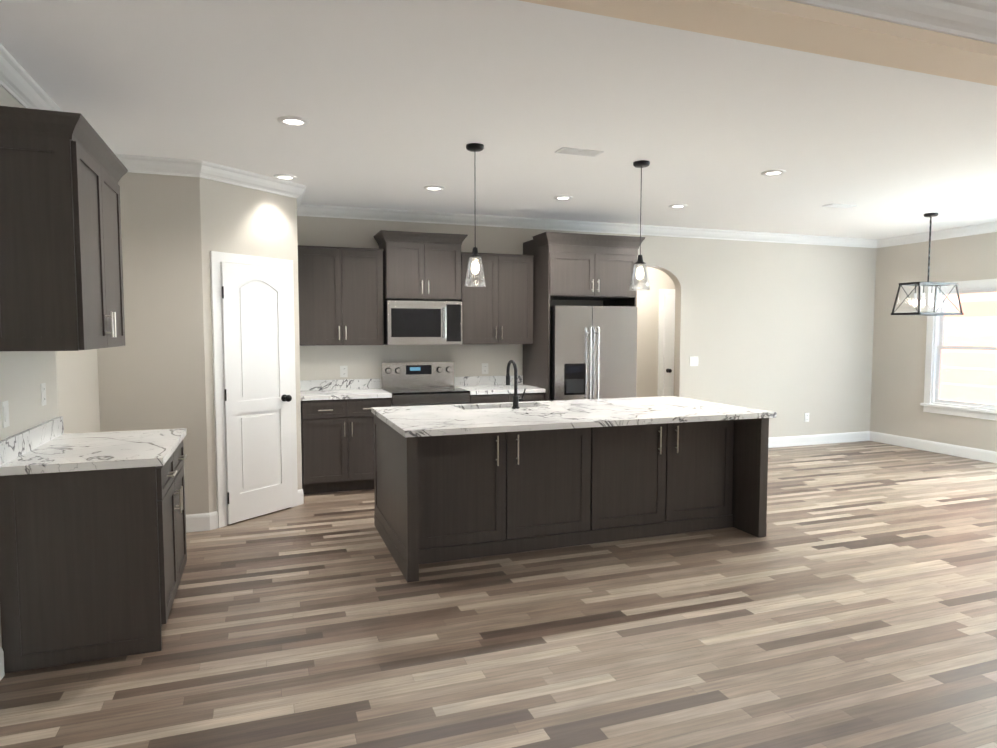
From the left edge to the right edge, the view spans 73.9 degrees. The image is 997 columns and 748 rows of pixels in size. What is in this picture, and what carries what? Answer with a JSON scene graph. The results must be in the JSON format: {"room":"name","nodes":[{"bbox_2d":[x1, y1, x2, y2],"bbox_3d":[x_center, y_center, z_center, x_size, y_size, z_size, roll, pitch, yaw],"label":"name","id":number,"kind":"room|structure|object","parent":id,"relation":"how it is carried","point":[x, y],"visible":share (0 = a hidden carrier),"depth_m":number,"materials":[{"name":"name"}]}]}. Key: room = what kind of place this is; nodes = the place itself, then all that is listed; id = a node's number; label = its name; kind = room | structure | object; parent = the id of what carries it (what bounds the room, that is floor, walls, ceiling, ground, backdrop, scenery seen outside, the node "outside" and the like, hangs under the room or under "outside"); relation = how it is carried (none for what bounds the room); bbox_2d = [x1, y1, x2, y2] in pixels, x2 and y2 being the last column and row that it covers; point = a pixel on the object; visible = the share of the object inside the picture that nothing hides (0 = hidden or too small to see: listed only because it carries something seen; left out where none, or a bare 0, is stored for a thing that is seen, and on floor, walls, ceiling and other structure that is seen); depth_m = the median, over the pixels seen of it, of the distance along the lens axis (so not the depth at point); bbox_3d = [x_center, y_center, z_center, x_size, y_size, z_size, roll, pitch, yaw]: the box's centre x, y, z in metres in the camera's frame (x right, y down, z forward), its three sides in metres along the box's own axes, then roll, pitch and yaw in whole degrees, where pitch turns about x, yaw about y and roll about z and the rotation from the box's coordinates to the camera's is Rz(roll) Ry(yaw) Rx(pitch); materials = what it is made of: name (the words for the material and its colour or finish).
{"room":"kitchen","nodes":[
{"label":"kitchen","id":0,"kind":"room"},
{"bbox_2d":[0,85,99,647],"bbox_3d":[-1.710,0.051,1.316,0.120,2.740,10.320,-1,4,-20],"label":"wall","id":1,"kind":"structure","parent":0,"point":[78,391],"depth_m":4.18,"materials":[{"name":"beige paint"}]},
{"bbox_2d":[0,646,4,680],"bbox_3d":[-1.047,1.459,-0.266,0.018,0.132,6.730,-1,4,-20],"label":"baseboard","id":2,"kind":"structure","parent":1,"relation":"attached to","point":[2,673],"depth_m":2.88,"materials":[{"name":"white paint"}]},
{"bbox_2d":[0,351,58,440],"bbox_3d":[-2.354,0.123,3.304,0.012,0.540,1.010,-1,4,-20],"label":"backsplash","id":3,"kind":"structure","parent":1,"relation":"attached to","point":[24,375],"depth_m":3.29,"materials":[{"name":"paint"}]},
{"bbox_2d":[1,400,9,427],"bbox_3d":[-2.238,0.182,3.008,0.008,0.118,0.075,-1,4,-20],"label":"light switch","id":4,"kind":"object","parent":3,"relation":"attached to","point":[5,413],"visible":1,"depth_m":3.00,"materials":[{"name":"white plastic"}]},
{"bbox_2d":[40,383,46,405],"bbox_3d":[-2.426,0.109,3.532,0.008,0.118,0.075,-1,4,-20],"label":"electrical outlet","id":5,"kind":"object","parent":3,"relation":"attached to","point":[43,394],"visible":1,"depth_m":3.52,"materials":[{"name":"white plastic"}]},
{"bbox_2d":[0,43,61,111],"bbox_3d":[-2.285,-1.388,3.134,0.082,0.108,3.212,-1,4,-20],"label":"crown molding","id":6,"kind":"structure","parent":1,"relation":"attached to","point":[14,79],"depth_m":3.19,"materials":[{"name":"white paint"}]},
{"bbox_2d":[0,106,127,350],"bbox_3d":[-2.150,-0.635,3.296,0.398,1.015,1.060,-1,4,-20],"label":"upper cabinet","id":7,"kind":"object","parent":1,"relation":"attached to","point":[61,261],"visible":1,"depth_m":2.87,"materials":[{"name":"brown wood"}]},
{"bbox_2d":[97,172,301,524],"bbox_3d":[-2.435,-0.226,5.629,1.410,2.740,1.450,-1,4,-20],"label":"wall","id":8,"kind":"structure","parent":0,"point":[155,372],"depth_m":4.88,"materials":[{"name":"beige paint"}]},
{"bbox_2d":[210,251,297,527],"bbox_3d":[-1.948,0.110,5.345,0.018,2.106,0.772,2,4,32],"label":"door frame","id":9,"kind":"structure","parent":8,"relation":"attached to","point":[216,258],"depth_m":5.08,"materials":[{"name":"white paint"}]},
{"bbox_2d":[220,262,291,523],"bbox_3d":[-1.933,0.142,5.338,0.518,2.018,0.427,-1,4,-20],"label":"pantry door","id":10,"kind":"structure","parent":8,"relation":"in","point":[256,360],"depth_m":5.31,"materials":[{"name":"white paint"}]},
{"bbox_2d":[292,182,307,215],"bbox_3d":[-1.807,-1.571,5.995,0.082,0.108,0.825,-1,4,-20],"label":"crown molding","id":11,"kind":"structure","parent":8,"relation":"attached to","point":[298,190],"depth_m":5.65,"materials":[{"name":"white paint"}]},
{"bbox_2d":[0,441,996,747],"bbox_3d":[2.377,1.282,3.516,9.240,0.001,11.570,-1,4,-20],"label":"floor","id":12,"kind":"structure","parent":0,"point":[848,599],"depth_m":3.25,"materials":[{"name":"brown wood"}]},
{"bbox_2d":[0,416,186,672],"bbox_3d":[-2.026,0.775,3.461,0.682,1.020,1.002,-1,4,-20],"label":"base cabinet","id":13,"kind":"object","parent":12,"relation":"on","point":[93,552],"visible":0.98,"depth_m":3.02,"materials":[{"name":"brown wood"}]},
{"bbox_2d":[301,395,391,493],"bbox_3d":[-1.501,0.652,6.447,0.815,0.882,0.637,-1,4,-20],"label":"base cabinet","id":14,"kind":"object","parent":12,"relation":"on","point":[337,432],"depth_m":6.13,"materials":[{"name":"brown wood"}]},
{"bbox_2d":[300,387,391,398],"bbox_3d":[-1.505,0.194,6.412,0.825,0.038,0.645,-1,4,-20],"label":"countertop","id":15,"kind":"structure","parent":14,"relation":"on","point":[353,392],"depth_m":6.26,"materials":[{"name":"white stone"}]},
{"bbox_2d":[381,362,469,406],"bbox_3d":[-0.733,0.487,6.653,0.769,1.185,0.681,-1,4,-20],"label":"range","id":16,"kind":"object","parent":12,"relation":"on","point":[416,383],"visible":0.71,"depth_m":6.80,"materials":[{"name":"silver metal"}]},
{"bbox_2d":[469,391,545,403],"bbox_3d":[-0.007,0.618,6.977,0.802,0.882,0.637,-1,4,-20],"label":"base cabinet","id":17,"kind":"object","parent":12,"relation":"on","point":[493,396],"depth_m":6.64,"materials":[{"name":"brown wood"}]},
{"bbox_2d":[459,383,543,394],"bbox_3d":[-0.005,0.160,6.944,0.803,0.038,0.645,-1,4,-20],"label":"countertop","id":18,"kind":"structure","parent":17,"relation":"on","point":[491,386],"depth_m":6.81,"materials":[{"name":"white stone"}]},
{"bbox_2d":[372,404,768,582],"bbox_3d":[0.502,0.746,4.983,2.670,0.882,1.250,-1,4,-20],"label":"kitchen island","id":19,"kind":"object","parent":12,"relation":"on","point":[452,482],"depth_m":4.63,"materials":[{"name":"brown wood"}]},
{"bbox_2d":[379,400,776,439],"bbox_3d":[0.581,0.298,4.786,2.725,0.038,0.920,-1,4,-20],"label":"island countertop","id":20,"kind":"structure","parent":19,"relation":"on","point":[548,417],"depth_m":4.59,"materials":[{"name":"white stone"}]},
{"bbox_2d":[523,232,644,400],"bbox_3d":[0.878,-0.200,7.176,1.133,2.490,0.758,-1,4,-20],"label":"cabinet","id":21,"kind":"object","parent":12,"relation":"on","point":[572,266],"visible":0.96,"depth_m":6.82,"materials":[{"name":"brown wood"}]},
{"bbox_2d":[550,305,637,400],"bbox_3d":[0.902,0.165,7.154,0.944,1.765,0.786,-1,4,-20],"label":"fridge","id":22,"kind":"object","parent":12,"relation":"on","point":[593,352],"visible":0.5,"depth_m":6.79,"materials":[{"name":"silver metal"}]},
{"bbox_2d":[0,0,996,238],"bbox_3d":[2.587,-1.414,2.753,9.240,0.001,10.320,-1,4,-20],"label":"ceiling","id":23,"kind":"structure","parent":0,"point":[399,104],"depth_m":3.71,"materials":[{"name":"white paint"}]},
{"bbox_2d":[273,174,296,179],"bbox_3d":[-1.702,-1.571,5.288,0.184,0.012,0.184,-1,4,-20],"label":"recessed light","id":24,"kind":"object","parent":23,"relation":"in","point":[287,176],"visible":1,"depth_m":5.27,"materials":[{"name":"white paint"}]},
{"bbox_2d":[277,116,309,126],"bbox_3d":[-1.203,-1.481,3.887,0.184,0.012,0.184,-1,4,-20],"label":"recessed light","id":25,"kind":"object","parent":23,"relation":"in","point":[293,120],"visible":1,"depth_m":3.87,"materials":[{"name":"white paint"}]},
{"bbox_2d":[424,185,444,190],"bbox_3d":[-0.553,-1.597,5.696,0.184,0.012,0.184,-1,4,-20],"label":"recessed light","id":26,"kind":"object","parent":23,"relation":"in","point":[434,187],"visible":1,"depth_m":5.66,"materials":[{"name":"white paint"}]},
{"bbox_2d":[464,143,485,286],"bbox_3d":[-0.157,-1.056,4.436,0.152,0.930,0.152,-1,4,-20],"label":"pendant light","id":27,"kind":"object","parent":23,"relation":"hanging from","point":[475,264],"visible":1,"depth_m":4.42,"materials":[{"name":"clear glass"}]},
{"bbox_2d":[553,195,572,199],"bbox_3d":[0.597,-1.623,6.104,0.184,0.012,0.184,-1,4,-20],"label":"recessed light","id":28,"kind":"object","parent":23,"relation":"in","point":[562,197],"visible":0.96,"depth_m":6.07,"materials":[{"name":"white paint"}]},
{"bbox_2d":[555,147,603,156],"bbox_3d":[0.555,-1.524,4.553,0.310,0.012,0.130,-1,4,-20],"label":"ceiling vent","id":29,"kind":"object","parent":23,"relation":"in","point":[577,151],"visible":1,"depth_m":4.54,"materials":[{"name":"white metal"}]},
{"bbox_2d":[629,160,649,290],"bbox_3d":[1.046,-1.084,4.873,0.152,0.930,0.152,-1,4,-20],"label":"pendant light","id":30,"kind":"object","parent":23,"relation":"hanging from","point":[640,272],"visible":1,"depth_m":4.86,"materials":[{"name":"clear glass"}]},
{"bbox_2d":[668,204,687,207],"bbox_3d":[1.765,-1.650,6.518,0.184,0.012,0.184,-1,4,-20],"label":"recessed light","id":31,"kind":"object","parent":23,"relation":"in","point":[677,205],"visible":1,"depth_m":6.49,"materials":[{"name":"white paint"}]},
{"bbox_2d":[519,0,996,85],"bbox_3d":[2.526,-1.351,2.927,9.000,0.150,0.220,-1,4,-20],"label":"header beam","id":32,"kind":"structure","parent":23,"relation":"attached to","point":[803,27],"depth_m":2.41,"materials":[{"name":"beige paint"}]},
{"bbox_2d":[787,0,996,43],"bbox_3d":[2.576,-1.366,2.787,9.000,0.108,0.082,-1,4,-20],"label":"crown molding","id":33,"kind":"structure","parent":32,"relation":"attached to","point":[973,19],"depth_m":2.45,"materials":[{"name":"white paint"}]},
{"bbox_2d":[761,169,785,175],"bbox_3d":[2.137,-1.562,5.146,0.184,0.012,0.184,-1,4,-20],"label":"recessed light","id":34,"kind":"object","parent":23,"relation":"in","point":[771,172],"visible":0.98,"depth_m":5.13,"materials":[{"name":"white paint"}]},
{"bbox_2d":[822,203,856,208],"bbox_3d":[3.350,-1.649,6.509,0.310,0.012,0.130,-1,4,-20],"label":"ceiling vent","id":35,"kind":"object","parent":23,"relation":"in","point":[833,205],"visible":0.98,"depth_m":6.49,"materials":[{"name":"white paint"}]},
{"bbox_2d":[891,213,963,315],"bbox_3d":[4.540,-1.154,6.986,0.636,1.060,0.330,-1,4,-20],"label":"chandelier","id":36,"kind":"object","parent":23,"relation":"hanging from","point":[932,284],"visible":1,"depth_m":6.97,"materials":[{"name":"black metal"}]},
{"bbox_2d":[297,216,875,437],"bbox_3d":[0.935,-0.356,7.656,9.120,2.740,0.120,-1,4,-20],"label":"wall","id":37,"kind":"structure","parent":0,"point":[784,331],"depth_m":8.44,"materials":[{"name":"beige paint"}]},
{"bbox_2d":[298,245,385,345],"bbox_3d":[-1.557,-0.753,6.497,0.803,0.936,0.337,-1,4,-20],"label":"upper cabinet","id":38,"kind":"object","parent":37,"relation":"attached to","point":[344,293],"depth_m":6.34,"materials":[{"name":"brown wood"}]},
{"bbox_2d":[300,344,522,379],"bbox_3d":[-0.871,-0.092,6.970,2.415,0.500,0.013,-1,4,-20],"label":"backsplash","id":39,"kind":"structure","parent":37,"relation":"attached to","point":[317,362],"depth_m":6.89,"materials":[{"name":"paint"}]},
{"bbox_2d":[340,366,347,376],"bbox_3d":[-1.569,-0.025,6.716,0.075,0.118,0.008,-1,4,-20],"label":"electrical outlet","id":40,"kind":"object","parent":39,"relation":"attached to","point":[343,371],"visible":1,"depth_m":6.71,"materials":[{"name":"white plastic"}]},
{"bbox_2d":[482,363,487,373],"bbox_3d":[-0.146,-0.058,7.221,0.075,0.118,0.008,-1,4,-20],"label":"electrical outlet","id":41,"kind":"object","parent":39,"relation":"attached to","point":[484,368],"visible":1,"depth_m":7.22,"materials":[{"name":"white plastic"}]},
{"bbox_2d":[300,375,522,390],"bbox_3d":[-0.865,0.089,6.965,2.405,0.100,0.022,-1,4,-20],"label":"backsplash","id":42,"kind":"structure","parent":37,"relation":"attached to","point":[467,381],"depth_m":6.78,"materials":[{"name":"white stone"}]},
{"bbox_2d":[378,230,461,301],"bbox_3d":[-0.794,-1.073,6.710,0.760,0.648,0.407,-1,4,-20],"label":"upper cabinet","id":43,"kind":"object","parent":37,"relation":"attached to","point":[417,266],"depth_m":6.51,"materials":[{"name":"brown wood"}]},
{"bbox_2d":[383,300,461,344],"bbox_3d":[-0.781,-0.515,6.708,0.752,0.432,0.488,-1,4,-20],"label":"microwave","id":44,"kind":"object","parent":43,"relation":"attached to","point":[422,322],"visible":0.98,"depth_m":6.53,"materials":[{"name":"silver metal"}]},
{"bbox_2d":[462,252,533,343],"bbox_3d":[-0.059,-0.787,7.028,0.797,0.936,0.337,-1,4,-20],"label":"upper cabinet","id":45,"kind":"object","parent":37,"relation":"attached to","point":[501,311],"depth_m":6.88,"materials":[{"name":"brown wood"}]},
{"bbox_2d":[304,204,875,247],"bbox_3d":[1.575,-1.680,7.696,7.598,0.108,0.082,-1,4,-20],"label":"crown molding","id":46,"kind":"structure","parent":37,"relation":"attached to","point":[313,210],"depth_m":7.40,"materials":[{"name":"white paint"}]},
{"bbox_2d":[690,356,698,365],"bbox_3d":[2.398,-0.155,8.121,0.124,0.118,0.008,-1,4,-20],"label":"light switch","id":47,"kind":"object","parent":37,"relation":"attached to","point":[694,360],"visible":1,"depth_m":8.12,"materials":[{"name":"white plastic"}]},
{"bbox_2d":[804,413,808,421],"bbox_3d":[4.085,0.575,8.769,0.075,0.118,0.008,-1,4,-20],"label":"electrical outlet","id":48,"kind":"object","parent":37,"relation":"attached to","point":[806,419],"visible":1,"depth_m":8.77,"materials":[{"name":"white plastic"}]},
{"bbox_2d":[768,431,869,447],"bbox_3d":[3.659,0.888,8.637,3.076,0.132,0.018,-1,4,-20],"label":"baseboard","id":49,"kind":"structure","parent":37,"relation":"attached to","point":[787,441],"depth_m":8.85,"materials":[{"name":"white paint"}]},
{"bbox_2d":[636,267,674,396],"bbox_3d":[2.061,-0.467,9.380,3.540,2.740,0.120,-1,4,-20],"label":"wall","id":50,"kind":"structure","parent":0,"point":[647,338],"depth_m":9.32,"materials":[{"name":"beige paint"}]},
{"bbox_2d":[657,289,674,396],"bbox_3d":[2.697,-0.160,9.551,0.912,2.106,0.018,-1,4,-20],"label":"door frame","id":51,"kind":"structure","parent":50,"relation":"attached to","point":[662,292],"depth_m":9.38,"materials":[{"name":"white paint"}]},
{"bbox_2d":[662,294,674,395],"bbox_3d":[2.718,-0.125,9.513,0.771,2.018,0.108,-1,4,-20],"label":"hall door","id":52,"kind":"structure","parent":50,"relation":"in","point":[668,344],"depth_m":9.41,"materials":[{"name":"white paint"}]},
{"bbox_2d":[870,232,996,451],"bbox_3d":[6.903,-0.141,4.309,0.120,2.740,10.200,-1,4,-20],"label":"wall","id":53,"kind":"structure","parent":0,"point":[898,369],"depth_m":8.52,"materials":[{"name":"beige paint"}]},
{"bbox_2d":[870,431,996,462],"bbox_3d":[6.841,1.161,4.372,0.018,0.132,10.204,-1,4,-20],"label":"baseboard","id":54,"kind":"structure","parent":53,"relation":"attached to","point":[943,448],"depth_m":8.24,"materials":[{"name":"white paint"}]},
{"bbox_2d":[876,222,996,247],"bbox_3d":[5.900,-1.620,6.751,0.082,0.108,4.560,-1,4,-20],"label":"crown molding","id":55,"kind":"structure","parent":53,"relation":"attached to","point":[990,227],"depth_m":8.11,"materials":[{"name":"white paint"}]},
{"bbox_2d":[920,279,996,420],"bbox_3d":[5.627,-0.294,7.822,0.170,1.615,1.190,-1,4,-20],"label":"window","id":56,"kind":"structure","parent":53,"relation":"in","point":[933,402],"depth_m":8.09,"materials":[{"name":"white paint"}]},
{"label":"outside","id":57,"kind":"structure","parent":0,"visible":0},
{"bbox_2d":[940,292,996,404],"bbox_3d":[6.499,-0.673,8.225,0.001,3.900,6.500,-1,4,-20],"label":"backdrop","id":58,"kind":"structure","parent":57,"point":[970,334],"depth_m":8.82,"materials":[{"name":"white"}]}
]}

